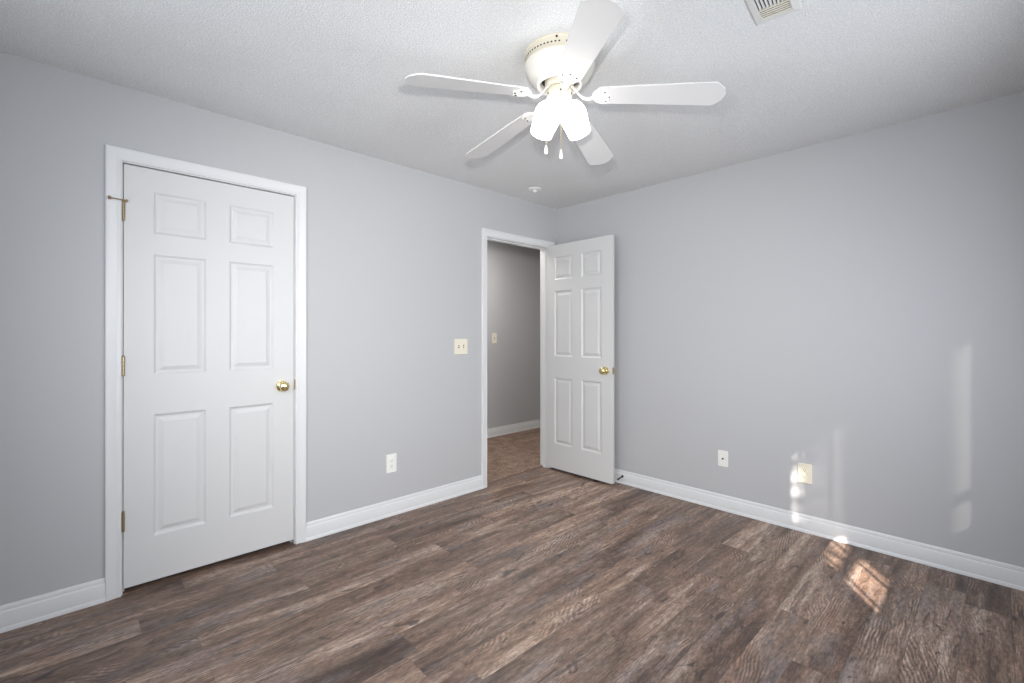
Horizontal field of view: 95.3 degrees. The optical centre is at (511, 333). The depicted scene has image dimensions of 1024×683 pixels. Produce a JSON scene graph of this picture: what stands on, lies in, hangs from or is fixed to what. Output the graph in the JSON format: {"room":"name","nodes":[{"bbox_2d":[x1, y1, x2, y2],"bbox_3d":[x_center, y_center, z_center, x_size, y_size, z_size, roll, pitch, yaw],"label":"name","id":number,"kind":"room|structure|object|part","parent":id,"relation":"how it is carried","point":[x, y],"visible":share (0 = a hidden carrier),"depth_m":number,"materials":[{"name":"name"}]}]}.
{"room":"empty bedroom","nodes":[
{"label":"empty bedroom","id":0,"kind":"room"},
{"bbox_2d":[0,52,556,605],"bbox_3d":[-1.067,0.034,3.083,4.050,2.440,0.110,0,0,-44],"label":"wall","id":1,"kind":"structure","parent":0,"point":[393,251],"depth_m":2.61,"materials":[{"name":"grey paint"}]},
{"bbox_2d":[0,577,104,632],"bbox_3d":[-2.159,1.198,1.944,0.700,0.108,0.019,0,0,-44],"label":"baseboard","id":2,"kind":"structure","parent":1,"relation":"attached to","point":[14,615],"depth_m":2.06,"materials":[{"name":"white paint"}]},
{"bbox_2d":[108,164,293,588],"bbox_3d":[-1.594,0.204,2.481,0.842,2.042,0.098,0,0,-44],"label":"door","id":3,"kind":"structure","parent":1,"relation":"in","point":[208,355],"depth_m":2.47,"materials":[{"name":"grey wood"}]},
{"bbox_3d":[-1.327,0.305,2.713,0.067,0.067,0.064,0,0,-44],"label":"knob","id":4,"kind":"part","parent":3,"relation":"part of","materials":[{"name":"gold metal"}]},
{"bbox_2d":[105,144,306,601],"bbox_3d":[-1.614,0.182,2.545,0.917,2.141,0.128,0,0,-44],"label":"door frame","id":5,"kind":"structure","parent":1,"relation":"attached to","point":[116,157],"depth_m":2.23,"materials":[{"name":"white paint"}]},
{"bbox_2d":[386,453,396,472],"bbox_3d":[-0.832,0.894,3.225,0.078,0.128,0.009,0,0,-44],"label":"wall outlet","id":6,"kind":"object","parent":1,"relation":"attached to","point":[391,459],"visible":1,"depth_m":3.22,"materials":[{"name":"white plastic"}]},
{"bbox_2d":[306,475,482,541],"bbox_3d":[-0.744,1.200,3.303,1.391,0.108,0.019,0,0,-44],"label":"baseboard","id":7,"kind":"structure","parent":1,"relation":"attached to","point":[322,527],"depth_m":3.19,"materials":[{"name":"white paint"}]},
{"bbox_2d":[454,339,467,354],"bbox_3d":[-0.394,0.099,3.642,0.128,0.122,0.016,0,0,-44],"label":"light switch","id":8,"kind":"object","parent":1,"relation":"attached to","point":[460,345],"visible":1,"depth_m":3.64,"materials":[{"name":"beige plastic"}]},
{"bbox_2d":[481,228,554,488],"bbox_3d":[0.033,0.195,4.140,0.896,2.119,0.146,0,0,-44],"label":"door frame","id":9,"kind":"structure","parent":1,"relation":"attached to","point":[486,234],"depth_m":4.07,"materials":[{"name":"white paint"}]},
{"bbox_2d":[547,235,614,483],"bbox_3d":[0.589,0.209,4.095,0.162,2.047,0.727,0,0,-44],"label":"door","id":10,"kind":"structure","parent":1,"relation":"in","point":[580,274],"depth_m":4.06,"materials":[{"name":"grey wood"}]},
{"bbox_3d":[0.754,0.306,3.852,0.064,0.067,0.067,0,0,-44],"label":"knob","id":11,"kind":"part","parent":10,"relation":"part of","materials":[{"name":"gold metal"}]},
{"bbox_2d":[0,428,1023,682],"bbox_3d":[0.529,1.310,3.079,6.150,0.128,4.795,0,0,-44],"label":"floor","id":12,"kind":"structure","parent":0,"point":[542,574],"depth_m":2.13,"materials":[{"name":"brown wood"}]},
{"bbox_2d":[0,0,1023,208],"bbox_3d":[0.529,-1.246,3.082,6.350,0.120,4.995,0,0,-44],"label":"ceiling","id":13,"kind":"structure","parent":0,"point":[330,72],"depth_m":2.07,"materials":[{"name":"white paint"}]},
{"bbox_2d":[528,187,540,192],"bbox_3d":[0.186,-1.170,3.819,0.104,0.031,0.104,0,0,-44],"label":"ceiling sensor","id":14,"kind":"object","parent":13,"relation":"attached to","point":[533,189],"visible":1,"depth_m":3.80,"materials":[{"name":"white plastic"}]},
{"bbox_2d":[405,0,725,164],"bbox_3d":[0.218,-0.954,1.955,1.233,0.468,1.238,0,0,0],"label":"ceiling fan","id":15,"kind":"object","parent":13,"relation":"hanging from","point":[558,65],"visible":1,"depth_m":1.89,"materials":[{"name":"white metal"}]},
{"bbox_3d":[-0.167,-0.966,1.817,0.496,0.076,0.136,0,0,-25],"label":"fan blade","id":16,"kind":"part","parent":15,"relation":"part of","materials":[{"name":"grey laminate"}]},
{"bbox_3d":[-0.057,-0.965,2.299,0.136,0.076,0.496,0,0,-40],"label":"fan blade","id":17,"kind":"part","parent":15,"relation":"part of","materials":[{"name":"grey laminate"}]},
{"bbox_3d":[0.144,-0.904,1.975,0.133,0.156,0.115,0,0,0],"label":"lamp shade","id":18,"kind":"part","parent":15,"relation":"part of","materials":[{"name":"white glass"}]},
{"bbox_3d":[0.202,-1.062,1.986,0.152,0.041,0.152,0,0,0],"label":"motor","id":19,"kind":"part","parent":15,"relation":"part of","materials":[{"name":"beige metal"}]},
{"bbox_3d":[0.265,-0.904,1.975,0.133,0.156,0.115,0,0,0],"label":"lamp shade","id":20,"kind":"part","parent":15,"relation":"part of","materials":[{"name":"white glass"}]},
{"bbox_3d":[0.246,-0.981,1.583,0.136,0.060,0.496,0,0,-6],"label":"fan blade","id":21,"kind":"part","parent":15,"relation":"part of","materials":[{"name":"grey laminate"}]},
{"bbox_3d":[0.389,-0.965,2.347,0.136,0.076,0.496,0,0,27],"label":"fan blade","id":22,"kind":"part","parent":15,"relation":"part of","materials":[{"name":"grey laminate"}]},
{"bbox_3d":[0.595,-0.966,1.885,0.496,0.076,0.136,0,0,14],"label":"fan blade","id":23,"kind":"part","parent":15,"relation":"part of","materials":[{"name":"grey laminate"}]},
{"bbox_2d":[745,0,802,25],"bbox_3d":[0.894,-1.183,1.621,0.152,0.011,0.330,0,0,40],"label":"ceiling vent","id":24,"kind":"object","parent":13,"relation":"in","point":[762,11],"visible":1,"depth_m":1.70,"materials":[{"name":"white metal"}]},
{"bbox_2d":[487,240,539,428],"bbox_3d":[-0.535,0.036,5.452,4.600,2.440,0.100,0,0,-44],"label":"wall","id":25,"kind":"structure","parent":0,"point":[513,271],"depth_m":5.91,"materials":[{"name":"grey paint"}]},
{"bbox_2d":[492,333,496,342],"bbox_3d":[-0.211,0.052,5.681,0.076,0.122,0.016,0,0,-44],"label":"light switch","id":26,"kind":"object","parent":25,"relation":"attached to","point":[494,335],"visible":1,"depth_m":5.68,"materials":[{"name":"beige plastic"}]},
{"bbox_2d":[487,419,539,437],"bbox_3d":[-0.494,1.196,5.408,4.400,0.108,0.019,0,0,-44],"label":"baseboard","id":27,"kind":"structure","parent":25,"relation":"attached to","point":[508,429],"depth_m":5.89,"materials":[{"name":"white paint"}]},
{"bbox_2d":[557,91,1023,567],"bbox_3d":[1.666,0.034,3.247,0.120,2.440,3.660,0,0,-44],"label":"wall","id":28,"kind":"structure","parent":0,"point":[850,308],"depth_m":2.81,"materials":[{"name":"grey paint"}]},
{"bbox_2d":[718,450,727,466],"bbox_3d":[1.499,0.888,3.321,0.016,0.112,0.070,0,0,-44],"label":"cable plate","id":29,"kind":"object","parent":28,"relation":"attached to","point":[722,455],"visible":1,"depth_m":3.32,"materials":[{"name":"white plastic"}]},
{"bbox_2d":[798,463,811,483],"bbox_3d":[1.853,0.884,2.957,0.009,0.122,0.080,0,0,-44],"label":"wall outlet","id":30,"kind":"object","parent":28,"relation":"attached to","point":[804,470],"visible":1,"depth_m":2.95,"materials":[{"name":"beige plastic"}]},
{"bbox_2d":[614,468,1023,590],"bbox_3d":[1.619,1.199,3.193,0.019,0.108,3.450,0,0,-44],"label":"baseboard","id":31,"kind":"structure","parent":28,"relation":"attached to","point":[1004,574],"depth_m":2.79,"materials":[{"name":"white paint"}]}
]}

